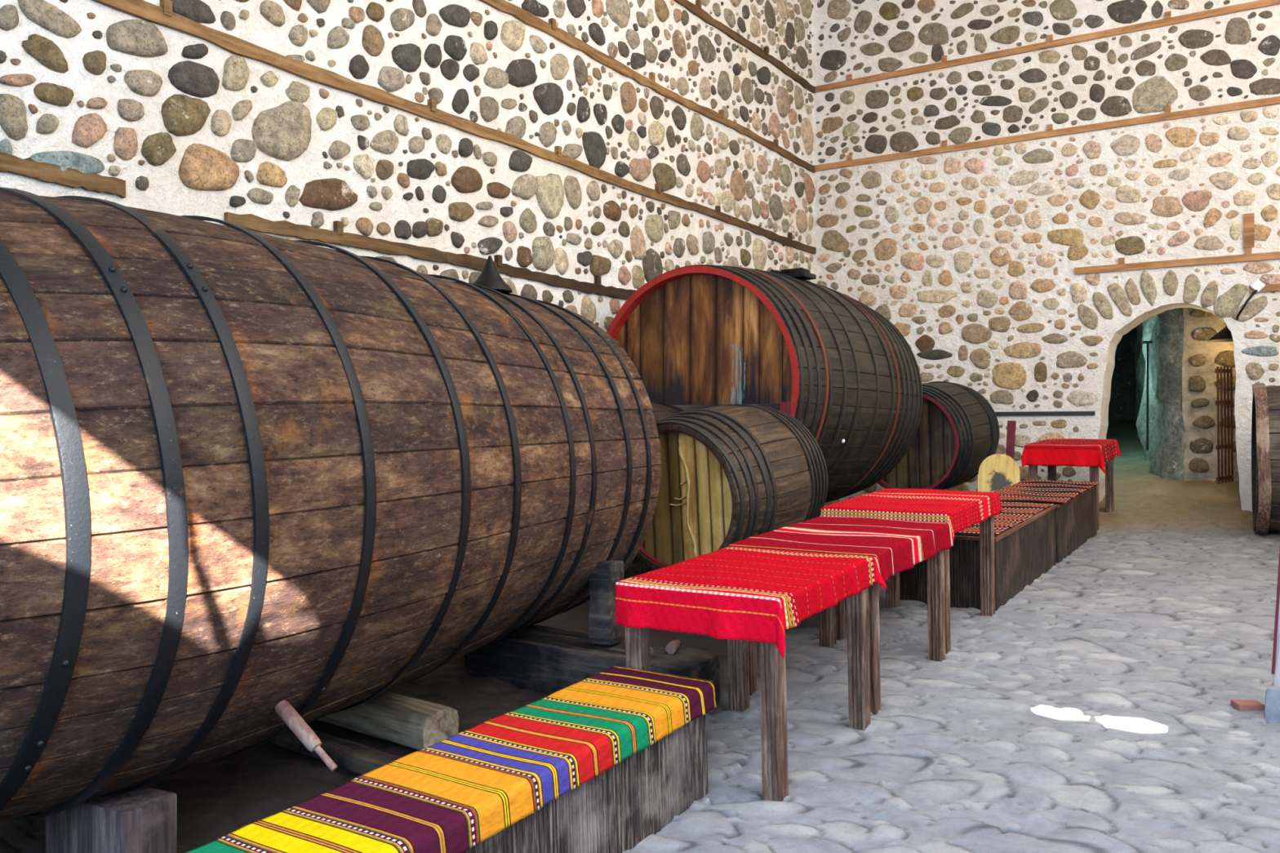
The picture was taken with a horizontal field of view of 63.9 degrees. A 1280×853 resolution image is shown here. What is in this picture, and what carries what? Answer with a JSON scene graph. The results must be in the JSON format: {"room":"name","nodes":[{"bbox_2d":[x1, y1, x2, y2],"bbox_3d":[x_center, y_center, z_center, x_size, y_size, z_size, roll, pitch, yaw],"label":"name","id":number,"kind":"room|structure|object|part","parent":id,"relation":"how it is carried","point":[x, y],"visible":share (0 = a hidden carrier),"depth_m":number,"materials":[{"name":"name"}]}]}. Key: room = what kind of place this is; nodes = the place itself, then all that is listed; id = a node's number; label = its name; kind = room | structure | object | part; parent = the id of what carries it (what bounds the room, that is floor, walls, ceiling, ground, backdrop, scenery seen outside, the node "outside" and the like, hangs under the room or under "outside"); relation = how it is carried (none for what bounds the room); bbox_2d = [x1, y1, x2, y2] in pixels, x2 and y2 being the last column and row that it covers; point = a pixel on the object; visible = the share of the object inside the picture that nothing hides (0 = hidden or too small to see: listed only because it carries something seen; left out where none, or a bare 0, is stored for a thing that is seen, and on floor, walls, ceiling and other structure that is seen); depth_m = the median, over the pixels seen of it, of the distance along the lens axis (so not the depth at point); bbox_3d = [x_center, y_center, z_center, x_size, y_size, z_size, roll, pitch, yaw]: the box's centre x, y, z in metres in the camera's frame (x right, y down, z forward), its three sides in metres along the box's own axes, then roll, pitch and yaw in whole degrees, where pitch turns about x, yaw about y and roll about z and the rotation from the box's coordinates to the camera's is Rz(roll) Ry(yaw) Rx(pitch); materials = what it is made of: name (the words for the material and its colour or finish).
{"room":"wine cellar","nodes":[
{"label":"wine cellar","id":0,"kind":"room"},
{"bbox_2d":[0,0,815,332],"bbox_3d":[-2.132,-2.350,6.923,0.070,8.800,16.470,0,0,33],"label":"wall","id":1,"kind":"structure","parent":0,"point":[191,126],"depth_m":7.98,"materials":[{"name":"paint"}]},
{"bbox_2d":[0,151,125,198],"bbox_3d":[-3.466,-1.369,4.915,0.065,0.172,2.050,0,0,33],"label":"trim","id":2,"kind":"structure","parent":1,"relation":"attached to","point":[72,178],"depth_m":5.47,"materials":[{"name":"brown wood"}]},
{"bbox_2d":[223,212,635,299],"bbox_3d":[-1.167,-1.317,8.442,0.065,0.176,5.070,0,0,33],"label":"wooden beam","id":3,"kind":"structure","parent":1,"relation":"attached to","point":[252,222],"depth_m":7.55,"materials":[{"name":"brown wood"}]},
{"bbox_2d":[92,0,816,253],"bbox_3d":[-0.760,-2.394,9.066,0.065,0.172,11.360,0,0,33],"label":"wooden beam","id":4,"kind":"structure","parent":1,"relation":"attached to","point":[163,15],"depth_m":7.44,"materials":[{"name":"brown wood"}]},
{"bbox_2d":[478,0,815,173],"bbox_3d":[-0.350,-3.493,9.694,0.065,0.174,9.860,0,0,33],"label":"wooden beam","id":5,"kind":"structure","parent":1,"relation":"attached to","point":[520,14],"depth_m":10.03,"materials":[{"name":"brown wood"}]},
{"bbox_2d":[673,0,815,93],"bbox_3d":[-0.077,-4.552,10.113,0.065,0.176,8.860,0,0,33],"label":"trim","id":6,"kind":"structure","parent":1,"relation":"attached to","point":[695,9],"depth_m":12.08,"materials":[{"name":"brown wood"}]},
{"bbox_2d":[0,494,1279,852],"bbox_3d":[0.951,1.369,3.839,8.600,1.172,19.470,0,0,33],"label":"floor","id":7,"kind":"structure","parent":0,"point":[1092,712],"depth_m":4.73,"materials":[{"name":"grey stone"}]},
{"bbox_2d":[45,785,177,852],"bbox_3d":[-1.804,1.402,3.495,0.422,0.310,0.204,0,0,26],"label":"support block","id":8,"kind":"object","parent":7,"relation":"on","point":[144,820],"visible":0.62,"depth_m":3.41,"materials":[{"name":"grey wood"}]},
{"bbox_2d":[0,186,661,822],"bbox_3d":[-1.710,0.240,4.296,2.022,2.237,4.534,0,1,28],"label":"giant wine vat","id":9,"kind":"object","parent":8,"relation":"on","point":[255,489],"visible":1,"depth_m":3.34,"materials":[{"name":"wood"}]},
{"bbox_2d":[274,700,337,771],"bbox_3d":[-1.164,1.059,3.557,0.285,0.237,0.052,0,0,24],"label":"tap","id":10,"kind":"object","parent":9,"relation":"on","point":[297,725],"depth_m":3.54,"materials":[{"name":"wood"}]},
{"bbox_2d":[473,255,512,293],"bbox_3d":[-0.838,-0.854,5.739,0.250,0.200,0.250,0,0,33],"label":"funnel","id":11,"kind":"object","parent":9,"relation":"on","point":[490,277],"visible":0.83,"depth_m":5.68,"materials":[{"name":"grey metal"}]},
{"bbox_2d":[268,728,400,774],"bbox_3d":[-1.604,1.442,4.771,1.603,0.076,0.138,0,0,39],"label":"support timber","id":12,"kind":"object","parent":7,"relation":"on","point":[356,757],"visible":0.25,"depth_m":4.47,"materials":[{"name":"wood"}]},
{"bbox_2d":[315,690,458,751],"bbox_3d":[-1.413,1.362,5.013,1.353,0.202,0.217,0,0,39],"label":"log","id":13,"kind":"object","parent":7,"relation":"on","point":[415,723],"visible":0.42,"depth_m":4.66,"materials":[{"name":"brown wood"}]},
{"bbox_2d":[463,666,712,852],"bbox_3d":[-0.650,1.318,3.091,0.465,0.600,2.742,0,0,33],"label":"bench","id":14,"kind":"object","parent":7,"relation":"on","point":[632,801],"visible":0.38,"depth_m":3.60,"materials":[{"name":"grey wood"}]},
{"bbox_2d":[185,666,715,852],"bbox_3d":[-0.559,1.118,3.175,0.491,0.223,2.417,0,0,33],"label":"rug","id":15,"kind":"object","parent":14,"relation":"on","point":[452,794],"visible":1,"depth_m":3.17,"materials":[{"name":"fabric"}]},
{"bbox_3d":[-0.650,1.098,3.091,0.465,0.025,2.745,0,3,33],"label":"seat","id":16,"kind":"part","parent":14,"relation":"part of","materials":[{"name":"fabric"}]},
{"bbox_2d":[464,625,719,703],"bbox_3d":[-0.296,1.305,5.589,1.510,0.286,0.384,0,0,36],"label":"support timber","id":17,"kind":"object","parent":7,"relation":"on","point":[539,659],"visible":0.55,"depth_m":5.50,"materials":[{"name":"wood"}]},
{"bbox_2d":[588,560,623,645],"bbox_3d":[-0.179,0.943,5.513,0.135,0.435,0.167,0,0,27],"label":"support post","id":18,"kind":"object","parent":17,"relation":"on","point":[603,629],"visible":0.77,"depth_m":5.44,"materials":[{"name":"grey wood"}]},
{"bbox_2d":[665,640,680,653],"bbox_3d":[0.179,1.143,5.356,0.056,0.053,0.160,0,0,15],"label":"wooden peg","id":19,"kind":"object","parent":17,"relation":"on","point":[673,646],"visible":1,"depth_m":5.28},
{"bbox_2d":[623,556,645,579],"bbox_3d":[-0.239,1.128,8.094,0.604,0.415,0.148,0,0,33],"label":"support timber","id":20,"kind":"object","parent":7,"relation":"on","point":[637,567],"visible":0.03,"depth_m":7.90,"materials":[{"name":"brown wood"}]},
{"bbox_2d":[649,400,684,422],"bbox_3d":[-0.076,0.330,8.346,1.091,1.089,1.100,0,0,33],"label":"small wine cask","id":21,"kind":"object","parent":20,"relation":"on","point":[660,411],"visible":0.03,"depth_m":8.25,"materials":[{"name":"wood"}]},
{"bbox_2d":[645,564,653,573],"bbox_3d":[0.116,1.108,8.638,0.605,0.386,0.146,0,0,33],"label":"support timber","id":22,"kind":"object","parent":7,"relation":"on","point":[647,569],"visible":0.02,"depth_m":8.59,"materials":[{"name":"black wood"}]},
{"bbox_2d":[624,588,871,801],"bbox_3d":[0.502,1.041,4.579,0.740,0.849,1.038,0,0,33],"label":"table","id":23,"kind":"object","parent":7,"relation":"on","point":[772,667],"visible":0.38,"depth_m":4.36,"materials":[{"name":"brown wood"}]},
{"bbox_3d":[-0.005,1.079,4.379,0.078,0.770,0.078,0,3,33],"label":"leg","id":24,"kind":"part","parent":23,"relation":"part of","materials":[{"name":"brown wood"}]},
{"bbox_3d":[0.489,1.034,5.138,0.078,0.770,0.078,0,3,33],"label":"leg","id":25,"kind":"part","parent":23,"relation":"part of","materials":[{"name":"brown wood"}]},
{"bbox_2d":[615,546,887,658],"bbox_3d":[0.516,0.739,4.558,0.805,0.273,1.118,0,0,33],"label":"tablecloth","id":26,"kind":"object","parent":23,"relation":"on","point":[731,593],"visible":1,"depth_m":4.25,"materials":[{"name":"fabric"}]},
{"bbox_3d":[0.524,1.079,4.034,0.078,0.770,0.078,0,3,33],"label":"leg","id":27,"kind":"part","parent":23,"relation":"part of","materials":[{"name":"brown wood"}]},
{"bbox_3d":[1.019,1.034,4.793,0.078,0.770,0.078,0,3,33],"label":"leg","id":28,"kind":"part","parent":23,"relation":"part of","materials":[{"name":"brown wood"}]},
{"bbox_2d":[606,264,922,502],"bbox_3d":[1.224,-0.319,9.921,2.333,2.314,2.897,0,-1,35],"label":"large wine cask","id":29,"kind":"object","parent":7,"relation":"on","point":[695,336],"visible":0.68,"depth_m":8.90,"materials":[{"name":"brown wood"}]},
{"bbox_2d":[771,267,816,279],"bbox_3d":[1.461,-1.437,9.736,0.348,0.099,0.407,0,0,33],"label":"hatch","id":30,"kind":"object","parent":29,"relation":"on","point":[798,273],"visible":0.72,"depth_m":9.62,"materials":[{"name":"metal"}]},
{"bbox_2d":[748,550,945,715],"bbox_3d":[1.128,0.987,5.649,0.780,0.842,1.202,0,0,33],"label":"table","id":31,"kind":"object","parent":7,"relation":"on","point":[935,565],"visible":0.34,"depth_m":5.88,"materials":[{"name":"brown wood"}]},
{"bbox_3d":[0.558,1.029,5.391,0.078,0.755,0.078,0,3,33],"label":"leg","id":32,"kind":"part","parent":31,"relation":"part of","materials":[{"name":"brown wood"}]},
{"bbox_3d":[1.143,0.976,6.288,0.078,0.755,0.078,0,3,33],"label":"leg","id":33,"kind":"part","parent":31,"relation":"part of","materials":[{"name":"brown wood"}]},
{"bbox_2d":[728,515,953,590],"bbox_3d":[1.133,0.664,5.618,0.836,0.232,1.238,0,0,33],"label":"tablecloth","id":34,"kind":"object","parent":31,"relation":"on","point":[896,546],"visible":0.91,"depth_m":5.48,"materials":[{"name":"fabric"}]},
{"bbox_3d":[1.121,1.029,5.024,0.078,0.755,0.078,0,3,33],"label":"leg","id":35,"kind":"part","parent":31,"relation":"part of","materials":[{"name":"brown wood"}]},
{"bbox_3d":[1.706,0.976,5.921,0.078,0.755,0.078,0,3,33],"label":"leg","id":36,"kind":"part","parent":31,"relation":"part of","materials":[{"name":"brown wood"}]},
{"bbox_2d":[835,515,995,653],"bbox_3d":[1.788,0.900,6.697,0.770,0.890,1.165,0,0,33],"label":"table","id":37,"kind":"object","parent":7,"relation":"on","point":[986,526],"visible":0.35,"depth_m":6.92,"materials":[{"name":"brown wood"}]},
{"bbox_3d":[1.233,0.941,6.453,0.078,0.805,0.078,0,3,33],"label":"leg","id":38,"kind":"part","parent":37,"relation":"part of","materials":[{"name":"brown wood"}]},
{"bbox_3d":[1.796,0.889,7.317,0.078,0.805,0.078,0,3,33],"label":"leg","id":39,"kind":"part","parent":37,"relation":"part of","materials":[{"name":"brown wood"}]},
{"bbox_2d":[821,488,1002,542],"bbox_3d":[1.788,0.563,6.666,0.834,0.250,1.205,0,0,33],"label":"tablecloth","id":40,"kind":"object","parent":37,"relation":"on","point":[962,509],"visible":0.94,"depth_m":6.41,"materials":[{"name":"fabric"}]},
{"bbox_3d":[1.788,0.941,6.092,0.078,0.805,0.078,0,3,33],"label":"leg","id":41,"kind":"part","parent":37,"relation":"part of","materials":[{"name":"brown wood"}]},
{"bbox_3d":[2.351,0.889,6.955,0.078,0.805,0.078,0,3,33],"label":"leg","id":42,"kind":"part","parent":37,"relation":"part of","materials":[{"name":"brown wood"}]},
{"bbox_2d":[899,504,1057,610],"bbox_3d":[2.706,0.983,8.120,0.725,0.630,2.039,0,0,33],"label":"bench","id":43,"kind":"object","parent":7,"relation":"on","point":[1024,551],"visible":0.54,"depth_m":7.41,"materials":[{"name":"brown wood"}]},
{"bbox_3d":[2.170,1.046,7.298,0.661,0.504,0.020,0,3,33],"label":"panel","id":44,"kind":"part","parent":43,"relation":"part of","materials":[{"name":"brown wood"}]},
{"bbox_2d":[954,502,1053,536],"bbox_3d":[2.691,0.710,8.110,0.706,0.108,1.969,0,0,33],"label":"rug","id":45,"kind":"object","parent":43,"relation":"on","point":[1013,513],"visible":0.23,"depth_m":8.07,"materials":[{"name":"fabric"}]},
{"bbox_3d":[2.703,0.731,8.115,0.725,0.025,2.030,0,3,33],"label":"seat","id":46,"kind":"part","parent":43,"relation":"part of","materials":[{"name":"multicoloured fabric"}]},
{"bbox_3d":[2.997,0.996,7.939,0.020,0.504,2.000,0,3,33],"label":"panel","id":47,"kind":"part","parent":43,"relation":"part of","materials":[{"name":"brown wood"}]},
{"bbox_2d":[1005,420,1016,459],"bbox_3d":[4.172,0.484,11.605,0.139,1.102,0.050,0,0,33],"label":"wooden post","id":48,"kind":"object","parent":7,"relation":"on","point":[1011,433],"visible":0.44,"depth_m":11.58,"materials":[{"name":"red wood"}]},
{"bbox_2d":[1013,483,1097,563],"bbox_3d":[3.791,0.884,9.770,0.740,0.624,1.929,0,0,33],"label":"bench","id":49,"kind":"object","parent":7,"relation":"on","point":[1076,520],"visible":0.27,"depth_m":9.40,"materials":[{"name":"brown wood"}]},
{"bbox_2d":[994,480,1098,505],"bbox_3d":[3.804,0.613,9.748,0.732,0.119,1.869,0,0,33],"label":"rug","id":50,"kind":"object","parent":49,"relation":"on","point":[1062,492],"visible":0.96,"depth_m":9.66,"materials":[{"name":"fabric"}]},
{"bbox_3d":[3.788,0.632,9.766,0.740,0.025,1.920,0,3,33],"label":"seat","id":51,"kind":"part","parent":49,"relation":"part of","materials":[{"name":"multicoloured fabric"}]},
{"bbox_3d":[4.088,0.898,9.586,0.020,0.504,1.890,0,3,33],"label":"panel","id":52,"kind":"part","parent":49,"relation":"part of","materials":[{"name":"brown wood"}]},
{"bbox_2d":[1028,458,1114,530],"bbox_3d":[4.690,0.614,11.149,0.710,0.926,1.097,0,0,33],"label":"table","id":53,"kind":"object","parent":7,"relation":"on","point":[1033,470],"visible":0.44,"depth_m":11.36,"materials":[{"name":"brown wood"}]},
{"bbox_3d":[4.180,0.654,10.918,0.078,0.845,0.078,0,3,33],"label":"leg","id":54,"kind":"part","parent":53,"relation":"part of","materials":[{"name":"brown wood"}]},
{"bbox_3d":[4.704,0.606,11.723,0.078,0.845,0.078,0,3,33],"label":"leg","id":55,"kind":"part","parent":53,"relation":"part of","materials":[{"name":"brown wood"}]},
{"bbox_2d":[1021,438,1120,474],"bbox_3d":[4.684,0.312,11.112,0.832,0.350,1.170,0,0,33],"label":"tablecloth","id":56,"kind":"object","parent":53,"relation":"on","point":[1077,452],"visible":1,"depth_m":10.73,"materials":[{"name":"fabric"}]},
{"bbox_3d":[4.684,0.654,10.589,0.078,0.845,0.078,0,3,33],"label":"leg","id":57,"kind":"part","parent":53,"relation":"part of","materials":[{"name":"brown wood"}]},
{"bbox_3d":[5.209,0.606,11.394,0.078,0.845,0.078,0,3,33],"label":"leg","id":58,"kind":"part","parent":53,"relation":"part of","materials":[{"name":"brown wood"}]},
{"bbox_2d":[1230,699,1264,711],"bbox_3d":[2.906,1.343,4.912,0.120,0.050,0.090,0,0,4],"label":"brick","id":59,"kind":"object","parent":7,"relation":"on","point":[1240,705],"visible":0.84,"depth_m":4.87,"materials":[{"name":"brick"}]},
{"bbox_2d":[1251,382,1279,534],"bbox_3d":[6.942,0.319,9.585,2.113,1.536,1.540,0,-1,29],"label":"wine cask","id":60,"kind":"object","parent":7,"relation":"on","point":[1265,417],"visible":1,"depth_m":9.52,"materials":[{"name":"brown wood"}]},
{"bbox_2d":[1263,547,1279,724],"bbox_3d":[3.207,-2.661,4.642,0.637,8.153,0.263,0,0,41],"label":"post","id":61,"kind":"object","parent":7,"relation":"on","point":[1272,706],"visible":0.84,"depth_m":4.75,"materials":[{"name":"grey stone"}]},
{"bbox_3d":[3.671,0.947,10.761,0.508,0.317,0.347,0,0,33],"label":"support block","id":62,"kind":"object","parent":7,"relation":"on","visible":0},
{"bbox_2d":[977,453,1020,492],"bbox_3d":[3.759,0.538,10.754,0.418,0.503,0.125,0,0,25],"label":"leaning board","id":63,"kind":"object","parent":62,"relation":"on","point":[997,471],"visible":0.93,"depth_m":10.75,"materials":[{"name":"yellow wood"}]},
{"bbox_3d":[0.788,1.164,7.509,0.703,0.332,0.146,0,0,33],"label":"support timber","id":64,"kind":"object","parent":7,"relation":"on","visible":0},
{"bbox_2d":[635,404,827,569],"bbox_3d":[0.576,0.426,7.177,1.146,1.171,1.345,0,0,38],"label":"small wine cask","id":65,"kind":"object","parent":64,"relation":"on","point":[734,473],"visible":0.73,"depth_m":6.68,"materials":[{"name":"brown wood"}]},
{"bbox_3d":[3.521,0.911,12.030,0.705,0.309,0.147,0,0,33],"label":"support timber","id":66,"kind":"object","parent":7,"relation":"on","visible":0},
{"bbox_2d":[876,381,999,489],"bbox_3d":[3.298,0.120,11.693,1.263,1.288,1.494,0,0,38],"label":"small wine cask","id":67,"kind":"object","parent":66,"relation":"on","point":[958,428],"visible":0.65,"depth_m":11.08,"materials":[{"name":"wood"}]},
{"bbox_2d":[813,0,1279,511],"bbox_3d":[6.081,-2.350,11.709,8.600,8.800,0.580,0,0,33],"label":"wall","id":68,"kind":"structure","parent":0,"point":[972,255],"depth_m":12.22,"materials":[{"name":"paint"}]},
{"bbox_2d":[995,411,1095,415],"bbox_3d":[4.144,-0.154,12.662,2.714,0.048,0.040,0,0,33],"label":"trim","id":69,"kind":"structure","parent":68,"relation":"attached to","point":[1011,413],"depth_m":12.19,"materials":[{"name":"grey metal"}]},
{"bbox_2d":[814,96,1279,171],"bbox_3d":[5.106,-3.505,12.026,6.580,0.146,0.055,0,0,33],"label":"trim","id":70,"kind":"structure","parent":68,"relation":"attached to","point":[1168,115],"depth_m":12.13,"materials":[{"name":"brown wood"}]},
{"bbox_2d":[815,0,1279,92],"bbox_3d":[5.106,-4.565,12.026,6.580,0.146,0.055,0,0,33],"label":"trim","id":71,"kind":"structure","parent":68,"relation":"attached to","point":[1168,20],"depth_m":12.14,"materials":[{"name":"brown wood"}]},
{"bbox_2d":[1074,247,1279,274],"bbox_3d":[6.478,-1.855,11.131,3.303,0.146,0.055,0,0,33],"label":"trim","id":72,"kind":"structure","parent":68,"relation":"attached to","point":[1247,256],"depth_m":11.42,"materials":[{"name":"brown wood"}]},
{"bbox_2d":[1243,213,1254,247],"bbox_3d":[6.564,-2.113,11.072,0.100,0.360,0.040,0,0,33],"label":"trim","id":73,"kind":"structure","parent":68,"relation":"attached to","point":[1248,219],"depth_m":11.06,"materials":[{"name":"brown wood"}]},
{"bbox_2d":[1235,279,1265,319],"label":"wall lamp","id":74,"kind":"object","parent":68,"relation":"attached to","point":[1257,285],"depth_m":10.98,"materials":[{"name":"white plastic"}]},
{"bbox_2d":[1248,283,1279,293],"bbox_3d":[7.215,-1.479,10.654,1.548,0.076,0.050,0,0,33],"label":"trim","id":75,"kind":"structure","parent":68,"relation":"attached to","point":[1268,287],"depth_m":10.95,"materials":[{"name":"brown wood"}]},
{"bbox_2d":[1108,326,1182,420],"bbox_3d":[9.540,-0.550,20.036,2.900,4.400,0.089,0,0,33],"label":"wall","id":76,"kind":"structure","parent":0,"point":[1122,400],"depth_m":20.09,"materials":[{"name":"stone"}]},
{"bbox_2d":[1132,307,1185,480],"bbox_3d":[7.998,-0.550,16.172,0.488,4.400,8.249,0,0,24],"label":"wall","id":77,"kind":"structure","parent":0,"point":[1165,329],"depth_m":12.59,"materials":[{"name":"grey stone"}]},
{"bbox_2d":[1142,340,1152,450],"bbox_3d":[6.380,-0.388,12.911,0.110,1.375,0.030,0,0,33],"label":"rod","id":78,"kind":"object","parent":77,"relation":"attached to","point":[1147,343],"visible":1,"depth_m":12.90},
{"bbox_2d":[1102,419,1240,503],"bbox_3d":[8.108,0.361,15.825,5.500,1.291,9.130,0,0,33],"label":"floor","id":79,"kind":"structure","parent":0,"point":[1132,477],"depth_m":12.47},
{"bbox_2d":[1214,366,1233,484],"bbox_3d":[6.642,-0.020,11.672,0.460,1.320,0.025,-2,1,-41],"label":"wooden rack","id":80,"kind":"object","parent":79,"relation":"in","point":[1217,371],"visible":1,"depth_m":11.66,"materials":[{"name":"brown wood"}]},
{"bbox_2d":[1182,307,1239,483],"bbox_3d":[7.399,-0.750,11.798,2.090,4.000,0.054,0,0,33],"label":"wall","id":81,"kind":"structure","parent":0,"point":[1201,357],"depth_m":12.25,"materials":[{"name":"stone"}]},
{"bbox_2d":[1207,325,1233,342],"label":"wall lamp","id":82,"kind":"object","parent":81,"relation":"attached to","point":[1224,335],"depth_m":11.44,"materials":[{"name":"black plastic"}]},
{"bbox_3d":[6.601,-1.064,11.489,0.450,0.200,0.450,0,0,33],"label":"lamp shade","id":83,"kind":"part","parent":82,"relation":"part of","materials":[{"name":"metal"}]}
]}

